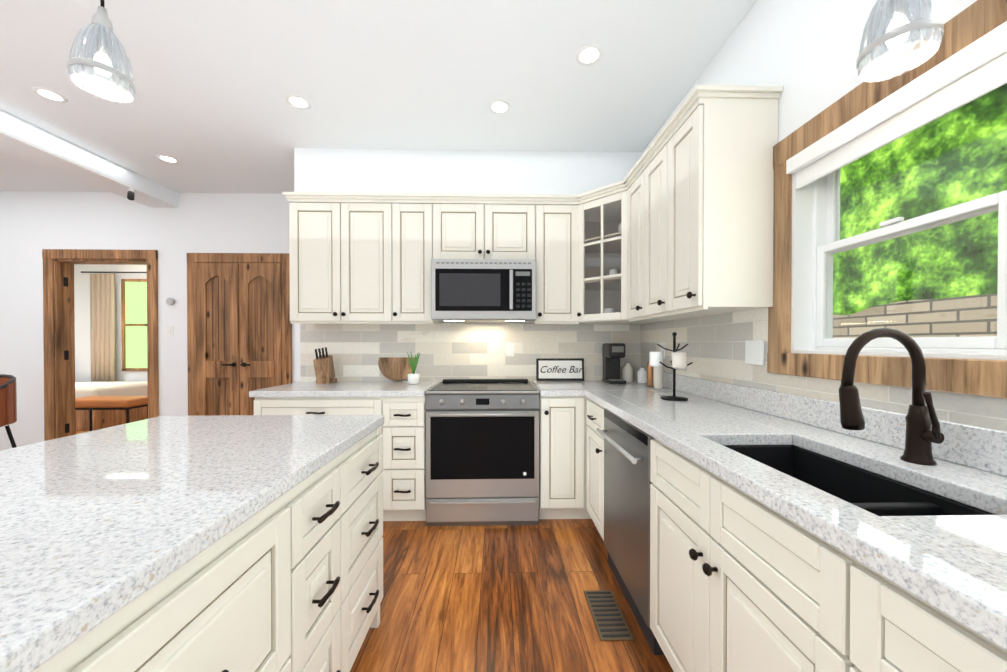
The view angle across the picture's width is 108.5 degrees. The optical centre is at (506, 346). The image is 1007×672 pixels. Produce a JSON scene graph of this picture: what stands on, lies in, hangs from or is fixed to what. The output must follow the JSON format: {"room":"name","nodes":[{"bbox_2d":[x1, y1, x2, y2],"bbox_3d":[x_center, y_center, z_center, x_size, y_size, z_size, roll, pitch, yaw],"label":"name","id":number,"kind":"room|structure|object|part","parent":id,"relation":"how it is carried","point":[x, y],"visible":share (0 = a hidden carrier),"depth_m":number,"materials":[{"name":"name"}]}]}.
{"room":"kitchen","nodes":[
{"label":"kitchen","id":0,"kind":"room"},
{"bbox_2d":[74,264,146,381],"bbox_3d":[-5.964,-0.285,5.230,5.600,2.950,2.440,0,0,-1],"label":"wall","id":1,"kind":"structure","parent":0,"point":[82,327],"depth_m":6.32,"materials":[{"name":"white paint"}]},
{"bbox_2d":[81,271,146,272],"bbox_3d":[-6.589,-1.268,6.228,1.400,0.024,0.024,0,0,-1],"label":"curtain rod","id":2,"kind":"object","parent":1,"relation":"hanging from","point":[81,271],"depth_m":6.21,"materials":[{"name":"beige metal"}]},
{"bbox_2d":[90,273,115,381],"bbox_3d":[-6.929,-0.053,6.219,0.412,2.370,0.072,0,0,-1],"label":"curtain","id":3,"kind":"object","parent":2,"relation":"hanging from","point":[102,317],"depth_m":6.19,"materials":[{"name":"beige fabric"}]},
{"bbox_2d":[121,279,146,370],"bbox_3d":[-6.376,-0.368,6.318,0.630,1.600,0.036,0,0,-1],"label":"bedroom window","id":4,"kind":"structure","parent":1,"relation":"in","point":[134,321],"depth_m":6.32,"materials":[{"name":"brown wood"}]},
{"bbox_2d":[0,191,294,450],"bbox_3d":[-4.213,-0.225,3.961,4.859,2.850,0.185,0,0,-1],"label":"wall","id":5,"kind":"structure","parent":0,"point":[48,240],"depth_m":3.88,"materials":[{"name":"white paint"}]},
{"bbox_3d":[-4.343,0.085,3.960,1.180,2.230,0.185,0,0,-1],"label":"doorway casing","id":6,"kind":"part","parent":5,"relation":"part of","materials":[{"name":"brown wood"}]},
{"bbox_2d":[167,326,173,336],"bbox_3d":[-3.622,-0.157,3.901,0.070,0.115,0.011,0,0,-1],"label":"light switch","id":7,"kind":"object","parent":5,"relation":"attached to","point":[170,329],"depth_m":3.90,"materials":[{"name":"white plastic"}]},
{"bbox_2d":[166,298,174,304],"bbox_3d":[-3.612,-0.480,3.895,0.080,0.080,0.020,0,0,-1],"label":"thermostat","id":8,"kind":"object","parent":5,"relation":"attached to","point":[170,301],"depth_m":3.88,"materials":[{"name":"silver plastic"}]},
{"bbox_2d":[187,253,291,415],"bbox_3d":[-2.881,0.101,3.888,1.100,2.200,0.078,0,0,-1],"label":"double door","id":9,"kind":"structure","parent":5,"relation":"in","point":[239,335],"depth_m":3.91,"materials":[{"name":"brown wood"}]},
{"bbox_2d":[76,430,673,671],"bbox_3d":[-2.653,1.238,2.962,7.930,0.060,11.760,0,0,-1],"label":"floor","id":10,"kind":"structure","parent":0,"point":[494,598],"depth_m":1.71,"materials":[{"name":"brown wood"}]},
{"bbox_2d":[0,374,16,447],"bbox_3d":[-4.154,0.723,2.760,0.517,0.976,0.500,0,0,-1],"label":"leather chair","id":11,"kind":"object","parent":10,"relation":"on","point":[8,405],"visible":0.9,"depth_m":2.87,"materials":[{"name":"brown leather"}]},
{"bbox_2d":[75,381,147,429],"bbox_3d":[-6.947,0.588,5.558,2.250,1.200,1.050,0,0,-1],"label":"bed","id":12,"kind":"object","parent":10,"relation":"on","point":[101,419],"visible":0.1,"depth_m":5.37,"materials":[{"name":"white fabric"}]},
{"bbox_2d":[75,396,147,430],"bbox_3d":[-5.176,0.934,4.714,0.850,0.520,0.370,0,0,-1],"label":"bench","id":13,"kind":"object","parent":10,"relation":"on","point":[91,403],"visible":0.56,"depth_m":4.58,"materials":[{"name":"orange leather"}]},
{"bbox_2d":[20,475,311,671],"bbox_3d":[-0.992,0.791,0.564,0.956,0.872,0.712,0,0,-1],"label":"base cabinet","id":14,"kind":"object","parent":10,"relation":"on","point":[234,543],"depth_m":0.68,"materials":[{"name":"beige wood"}]},
{"bbox_2d":[0,415,383,671],"bbox_3d":[-0.981,0.336,-0.065,0.966,0.040,3.320,0,0,-1],"label":"countertop","id":15,"kind":"structure","parent":14,"relation":"on","point":[88,520],"depth_m":0.73,"materials":[{"name":"white stone"}]},
{"bbox_2d":[249,396,384,520],"bbox_3d":[-1.259,0.774,2.715,0.845,0.872,0.626,0,0,-1],"label":"base cabinet","id":16,"kind":"object","parent":10,"relation":"on","point":[263,405],"depth_m":2.41,"materials":[{"name":"beige wood"}]},
{"bbox_2d":[312,451,347,671],"bbox_3d":[-1.002,0.787,1.005,0.956,0.872,0.286,0,0,-1],"label":"base cabinet","id":17,"kind":"object","parent":10,"relation":"on","point":[329,480],"depth_m":1.09,"materials":[{"name":"beige wood"}]},
{"bbox_2d":[344,423,383,671],"bbox_3d":[-1.016,0.784,1.373,0.966,0.872,0.450,0,0,-1],"label":"base cabinet","id":18,"kind":"object","parent":10,"relation":"on","point":[365,456],"depth_m":1.36,"materials":[{"name":"beige wood"}]},
{"bbox_2d":[385,393,425,520],"bbox_3d":[-0.726,0.773,2.728,0.345,0.872,0.626,0,0,-1],"label":"base cabinet","id":19,"kind":"object","parent":10,"relation":"on","point":[400,407],"depth_m":2.42,"materials":[{"name":"beige wood"}]},
{"bbox_2d":[249,381,439,395],"bbox_3d":[-1.127,0.315,2.710,1.148,0.040,0.636,0,0,-1],"label":"countertop","id":20,"kind":"structure","parent":19,"relation":"on","point":[302,388],"depth_m":2.47,"materials":[{"name":"white stone"}]},
{"bbox_2d":[313,347,336,383],"bbox_3d":[-1.435,0.151,2.869,0.100,0.283,0.191,0,0,-1],"label":"knife block","id":21,"kind":"object","parent":20,"relation":"on","point":[324,368],"visible":1,"depth_m":2.81,"materials":[{"name":"brown wood"}]},
{"bbox_2d":[378,357,413,380],"bbox_3d":[-0.937,0.130,3.027,0.375,0.317,0.074,0,0,-1],"label":"wooden bowl","id":22,"kind":"object","parent":20,"relation":"on","point":[395,368],"visible":0.6,"depth_m":3.01,"materials":[{"name":"brown wood"}]},
{"bbox_2d":[407,352,419,383],"bbox_3d":[-0.714,0.166,2.812,0.105,0.254,0.107,0,0,-1],"label":"potted plant","id":23,"kind":"object","parent":20,"relation":"on","point":[413,377],"visible":1,"depth_m":2.78,"materials":[{"name":"green plant"}]},
{"bbox_2d":[425,379,539,525],"bbox_3d":[-0.166,0.743,2.703,0.762,0.934,0.682,0,0,-1],"label":"range","id":24,"kind":"object","parent":10,"relation":"on","point":[482,451],"visible":1,"depth_m":2.42,"materials":[{"name":"grey metal"}]},
{"bbox_2d":[539,392,588,518],"bbox_3d":[0.369,0.773,2.755,0.298,0.872,0.626,0,0,-1],"label":"base cabinet","id":25,"kind":"object","parent":10,"relation":"on","point":[563,424],"depth_m":2.44,"materials":[{"name":"beige wood"}]},
{"bbox_2d":[533,380,672,395],"bbox_3d":[0.687,0.314,2.754,0.934,0.040,0.636,0,0,-1],"label":"countertop","id":26,"kind":"structure","parent":25,"relation":"on","point":[547,388],"depth_m":2.58,"materials":[{"name":"white stone"}]},
{"bbox_2d":[536,358,583,380],"bbox_3d":[0.451,0.197,3.044,0.400,0.186,0.037,0,0,-1],"label":"sign","id":27,"kind":"object","parent":26,"relation":"on","point":[559,369],"visible":1,"depth_m":3.03,"materials":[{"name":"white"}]},
{"bbox_2d":[602,343,625,383],"bbox_3d":[0.859,0.135,2.905,0.130,0.315,0.220,0,0,-1],"label":"coffee maker","id":28,"kind":"object","parent":26,"relation":"on","point":[613,353],"visible":1,"depth_m":2.91,"materials":[{"name":"black plastic"}]},
{"bbox_2d":[622,363,632,381],"bbox_3d":[0.993,0.217,2.969,0.090,0.150,0.088,0,0,-1],"label":"jar","id":29,"kind":"object","parent":26,"relation":"on","point":[627,370],"depth_m":2.93,"materials":[{"name":"beige ceramic"}]},
{"bbox_2d":[637,368,643,382],"bbox_3d":[1.075,0.232,2.871,0.070,0.120,0.068,0,0,-1],"label":"jar","id":30,"kind":"object","parent":26,"relation":"on","point":[640,379],"depth_m":2.85,"materials":[{"name":"beige ceramic"}]},
{"bbox_2d":[644,361,649,386],"bbox_3d":[1.061,0.184,2.650,0.060,0.220,0.058,0,0,-1],"label":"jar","id":31,"kind":"object","parent":26,"relation":"on","point":[646,373],"depth_m":2.65,"materials":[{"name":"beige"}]},
{"bbox_2d":[650,366,662,388],"bbox_3d":[1.054,0.195,2.520,0.060,0.200,0.058,0,0,-1],"label":"jar","id":32,"kind":"object","parent":26,"relation":"on","point":[651,376],"depth_m":2.50,"materials":[{"name":"beige"}]},
{"bbox_2d":[584,590,633,640],"bbox_3d":[0.455,1.214,1.647,0.140,0.008,0.300,0,0,-1],"label":"floor vent","id":33,"kind":"object","parent":10,"relation":"in","point":[608,618],"visible":1,"depth_m":1.62,"materials":[{"name":"brown metal"}]},
{"bbox_2d":[596,408,663,654],"bbox_3d":[0.835,0.782,1.733,0.676,0.871,0.602,0,0,-1],"label":"dishwasher","id":34,"kind":"object","parent":10,"relation":"on","point":[627,482],"visible":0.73,"depth_m":1.63,"materials":[{"name":"grey metal"}]},
{"bbox_2d":[585,395,716,566],"bbox_3d":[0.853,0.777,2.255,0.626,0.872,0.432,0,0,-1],"label":"base cabinet","id":35,"kind":"object","parent":10,"relation":"on","point":[678,538],"depth_m":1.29,"materials":[{"name":"beige wood"}]},
{"bbox_2d":[801,523,1006,671],"bbox_3d":[0.897,0.791,0.435,0.626,0.872,0.512,0,0,-1],"label":"base cabinet","id":36,"kind":"object","parent":10,"relation":"on","point":[856,617],"depth_m":0.58,"materials":[{"name":"beige wood"}]},
{"bbox_2d":[585,391,1006,642],"bbox_3d":[0.892,0.332,0.468,0.636,0.040,3.937,0,0,-1],"label":"countertop","id":37,"kind":"structure","parent":36,"relation":"on","point":[958,559],"depth_m":0.77,"materials":[{"name":"white stone"}]},
{"bbox_2d":[649,332,692,400],"bbox_3d":[0.936,0.110,2.025,0.205,0.377,0.239,0,0,-1],"label":"mug tree","id":38,"kind":"object","parent":37,"relation":"on","point":[679,360],"visible":1,"depth_m":2.03,"materials":[{"name":"black metal"}]},
{"bbox_2d":[689,439,1000,602],"bbox_3d":[0.842,0.453,0.965,0.370,0.234,0.630,0,0,-1],"label":"sink","id":39,"kind":"object","parent":37,"relation":"in","point":[773,545],"depth_m":0.94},
{"bbox_2d":[829,327,952,466],"bbox_3d":[1.007,0.130,0.948,0.243,0.357,0.090,0,0,-1],"label":"faucet","id":40,"kind":"object","parent":37,"relation":"on","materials":[{"name":"black metal"}]},
{"bbox_2d":[0,0,756,193],"bbox_3d":[-2.595,-1.674,0.570,7.930,0.100,7.020,0,0,-1],"label":"ceiling","id":41,"kind":"structure","parent":0,"point":[209,107],"depth_m":2.22,"materials":[{"name":"white paint"}]},
{"bbox_2d":[31,87,67,102],"bbox_3d":[-2.974,-1.634,2.362,0.148,0.006,0.148,0,1,-28],"label":"recessed light","id":42,"kind":"object","parent":41,"relation":"in","point":[48,94],"depth_m":2.36,"materials":[{"name":"white plastic"}]},
{"bbox_2d":[0,109,177,207],"bbox_3d":[-3.600,-1.543,0.545,0.300,0.159,6.697,0,0,-1],"label":"ceiling beam","id":43,"kind":"structure","parent":41,"relation":"attached to","point":[149,193],"depth_m":3.03,"materials":[{"name":"white paint"}]},
{"bbox_2d":[0,129,137,199],"bbox_3d":[-3.400,-1.392,0.853,0.068,0.138,5.100,0,0,-1],"label":"rail","id":44,"kind":"object","parent":43,"relation":"attached to","point":[131,193],"visible":1,"depth_m":2.87,"materials":[{"name":"white metal"}]},
{"bbox_2d":[67,0,135,102],"bbox_3d":[-1.053,-1.149,0.942,0.120,0.954,0.120,0,0,-1],"label":"pendant light","id":45,"kind":"object","parent":41,"relation":"hanging from","point":[104,53],"visible":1,"depth_m":0.93,"materials":[{"name":"clear glass"}]},
{"bbox_2d":[156,155,178,163],"bbox_3d":[-2.974,-1.641,3.182,0.148,0.006,0.148,0,1,-28],"label":"recessed light","id":46,"kind":"object","parent":41,"relation":"in","point":[169,159],"depth_m":3.18,"materials":[{"name":"white plastic"}]},
{"bbox_2d":[286,94,310,109],"bbox_3d":[-1.395,-1.635,2.430,0.148,0.006,0.148,0,0,-10],"label":"recessed light","id":47,"kind":"object","parent":41,"relation":"in","point":[297,101],"depth_m":2.43,"materials":[{"name":"white plastic"}]},
{"bbox_2d":[489,100,510,114],"bbox_3d":[-0.046,-1.635,2.483,0.148,0.006,0.148,0,0,-10],"label":"recessed light","id":48,"kind":"object","parent":41,"relation":"in","point":[499,107],"depth_m":2.48,"materials":[{"name":"white plastic"}]},
{"bbox_2d":[576,44,602,65],"bbox_3d":[0.465,-1.632,2.035,0.148,0.006,0.148,0,1,-28],"label":"recessed light","id":49,"kind":"object","parent":41,"relation":"in","point":[589,55],"depth_m":2.03,"materials":[{"name":"white plastic"}]},
{"bbox_2d":[856,0,943,81],"bbox_3d":[0.932,-1.151,0.860,0.142,0.949,0.142,0,0,-1],"label":"light","id":50,"kind":"object","parent":41,"relation":"hanging from","point":[927,25],"visible":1,"depth_m":0.85,"materials":[{"name":"clear glass"}]},
{"bbox_2d":[294,148,641,381],"bbox_3d":[-0.319,-0.222,3.598,2.909,2.850,1.100,0,0,-1],"label":"wall","id":51,"kind":"structure","parent":0,"point":[439,171],"depth_m":3.04,"materials":[{"name":"white paint"}]},
{"bbox_2d":[286,192,401,323],"bbox_3d":[-1.199,-0.650,2.846,0.813,0.938,0.346,0,0,-1],"label":"upper cabinet","id":52,"kind":"object","parent":51,"relation":"attached to","point":[345,249],"depth_m":2.67,"materials":[{"name":"beige wood"}]},
{"bbox_2d":[402,193,437,323],"bbox_3d":[-0.734,-0.651,2.857,0.361,0.938,0.346,0,0,-1],"label":"upper cabinet","id":53,"kind":"object","parent":51,"relation":"attached to","point":[417,208],"depth_m":2.69,"materials":[{"name":"beige wood"}]},
{"bbox_2d":[300,323,640,381],"bbox_3d":[-0.281,0.070,3.044,2.856,0.525,0.012,0,0,-1],"label":"tile backsplash","id":54,"kind":"structure","parent":51,"relation":"attached to","point":[455,351],"depth_m":3.04,"materials":[{"name":"beige tile"}]},
{"bbox_2d":[506,343,513,355],"bbox_3d":[0.031,0.029,3.043,0.070,0.115,0.007,0,0,-1],"label":"wall outlet plate","id":55,"kind":"object","parent":54,"relation":"attached to","point":[509,346],"depth_m":3.04,"materials":[{"name":"white plastic"}]},
{"bbox_2d":[660,343,664,358],"bbox_3d":[1.144,0.032,2.660,0.008,0.115,0.070,0,0,-1],"label":"wall outlet plate","id":56,"kind":"object","parent":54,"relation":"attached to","point":[662,344],"depth_m":2.63,"materials":[{"name":"white plastic"}]},
{"bbox_2d":[745,340,764,364],"bbox_3d":[1.167,0.030,1.705,0.008,0.115,0.120,0,0,-1],"label":"wall outlet plate","id":57,"kind":"object","parent":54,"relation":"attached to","point":[754,352],"depth_m":1.70,"materials":[{"name":"white plastic"}]},
{"bbox_2d":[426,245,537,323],"bbox_3d":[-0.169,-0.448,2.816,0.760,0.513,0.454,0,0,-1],"label":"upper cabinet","id":58,"kind":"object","parent":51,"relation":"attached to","point":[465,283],"depth_m":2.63,"materials":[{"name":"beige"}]},
{"bbox_2d":[431,259,535,322],"bbox_3d":[-0.169,-0.413,2.817,0.760,0.447,0.454,0,0,-1],"label":"microwave","id":59,"kind":"object","parent":58,"relation":"in","point":[462,290],"depth_m":2.62,"materials":[{"name":"silver metal"}]},
{"bbox_2d":[434,193,533,244],"bbox_3d":[-0.170,-0.881,2.869,0.766,0.478,0.346,0,0,-1],"label":"upper cabinet","id":60,"kind":"object","parent":51,"relation":"attached to","point":[459,219],"depth_m":2.70,"materials":[{"name":"beige wood"}]},
{"bbox_2d":[534,194,589,323],"bbox_3d":[0.396,-0.651,2.861,0.365,0.938,0.392,0,0,-1],"label":"upper cabinet","id":61,"kind":"object","parent":51,"relation":"attached to","point":[555,216],"depth_m":2.71,"materials":[{"name":"beige wood"}]},
{"bbox_2d":[578,185,621,316],"bbox_3d":[0.685,-0.645,2.591,0.286,0.822,0.286,0,0,-1],"label":"upper cabinet","id":62,"kind":"object","parent":51,"relation":"attached to","point":[599,209],"depth_m":2.71,"materials":[{"name":"beige wood"}]},
{"bbox_2d":[642,0,987,359],"bbox_3d":[1.287,-0.200,0.726,0.160,2.850,7.120,0,0,-1],"label":"wall","id":63,"kind":"structure","parent":0,"point":[804,54],"depth_m":1.48,"materials":[{"name":"white paint"}]},
{"bbox_2d":[618,167,633,320],"bbox_3d":[0.978,-0.646,2.303,0.373,0.938,0.391,0,0,-1],"label":"upper cabinet","id":64,"kind":"object","parent":63,"relation":"attached to","point":[627,314],"depth_m":2.42,"materials":[{"name":"beige wood"}]},
{"bbox_2d":[639,368,676,387],"bbox_3d":[1.143,0.242,2.759,0.022,0.105,0.624,0,0,-1],"label":"backsplash","id":65,"kind":"structure","parent":63,"relation":"attached to","point":[667,377],"depth_m":2.56,"materials":[{"name":"white tile"}]},
{"bbox_2d":[634,140,693,320],"bbox_3d":[0.985,-0.644,2.021,0.373,0.938,0.418,0,0,-1],"label":"upper cabinet","id":66,"kind":"object","parent":63,"relation":"attached to","point":[644,167],"depth_m":2.17,"materials":[{"name":"beige wood"}]},
{"bbox_2d":[654,85,782,316],"bbox_3d":[0.992,-0.642,1.755,0.373,0.938,0.358,0,0,-1],"label":"upper cabinet","id":67,"kind":"object","parent":63,"relation":"attached to","point":[676,223],"depth_m":1.58,"materials":[{"name":"beige wood"}]},
{"bbox_2d":[641,308,1006,430],"bbox_3d":[1.202,0.017,0.750,0.010,0.385,4.648,0,0,-1],"label":"tile backsplash","id":68,"kind":"structure","parent":63,"relation":"attached to","point":[714,349],"depth_m":1.73,"materials":[{"name":"beige tile"}]},
{"bbox_2d":[676,375,1006,474],"bbox_3d":[1.198,0.259,0.475,0.022,0.105,3.937,0,0,-1],"label":"backsplash","id":69,"kind":"structure","parent":63,"relation":"attached to","point":[974,446],"depth_m":1.33,"materials":[{"name":"white stone"}]},
{"bbox_2d":[767,0,1006,398],"bbox_3d":[1.268,-0.371,0.867,0.181,0.990,1.495,0,0,-1],"label":"double-hung window","id":70,"kind":"structure","parent":63,"relation":"in","point":[817,243],"depth_m":1.24,"materials":[{"name":"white wood"}]},
{"bbox_3d":[1.191,-0.371,0.865,0.026,0.990,1.495,0,0,-1],"label":"barnwood window casing","id":71,"kind":"part","parent":70,"relation":"part of","materials":[{"name":"brown wood"}]},
{"bbox_2d":[786,21,1006,189],"bbox_3d":[1.196,-0.702,0.862,0.044,0.128,1.285,0,0,-1],"label":"roller blind","id":72,"kind":"object","parent":70,"relation":"attached to","point":[988,77],"visible":1,"depth_m":1.06,"materials":[{"name":"white"}]},
{"label":"outside","id":73,"kind":"structure","parent":0,"visible":0},
{"bbox_2d":[833,84,1006,338],"bbox_3d":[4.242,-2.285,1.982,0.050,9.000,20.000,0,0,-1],"label":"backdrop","id":74,"kind":"structure","parent":73,"point":[874,207],"depth_m":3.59,"materials":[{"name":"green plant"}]}
]}

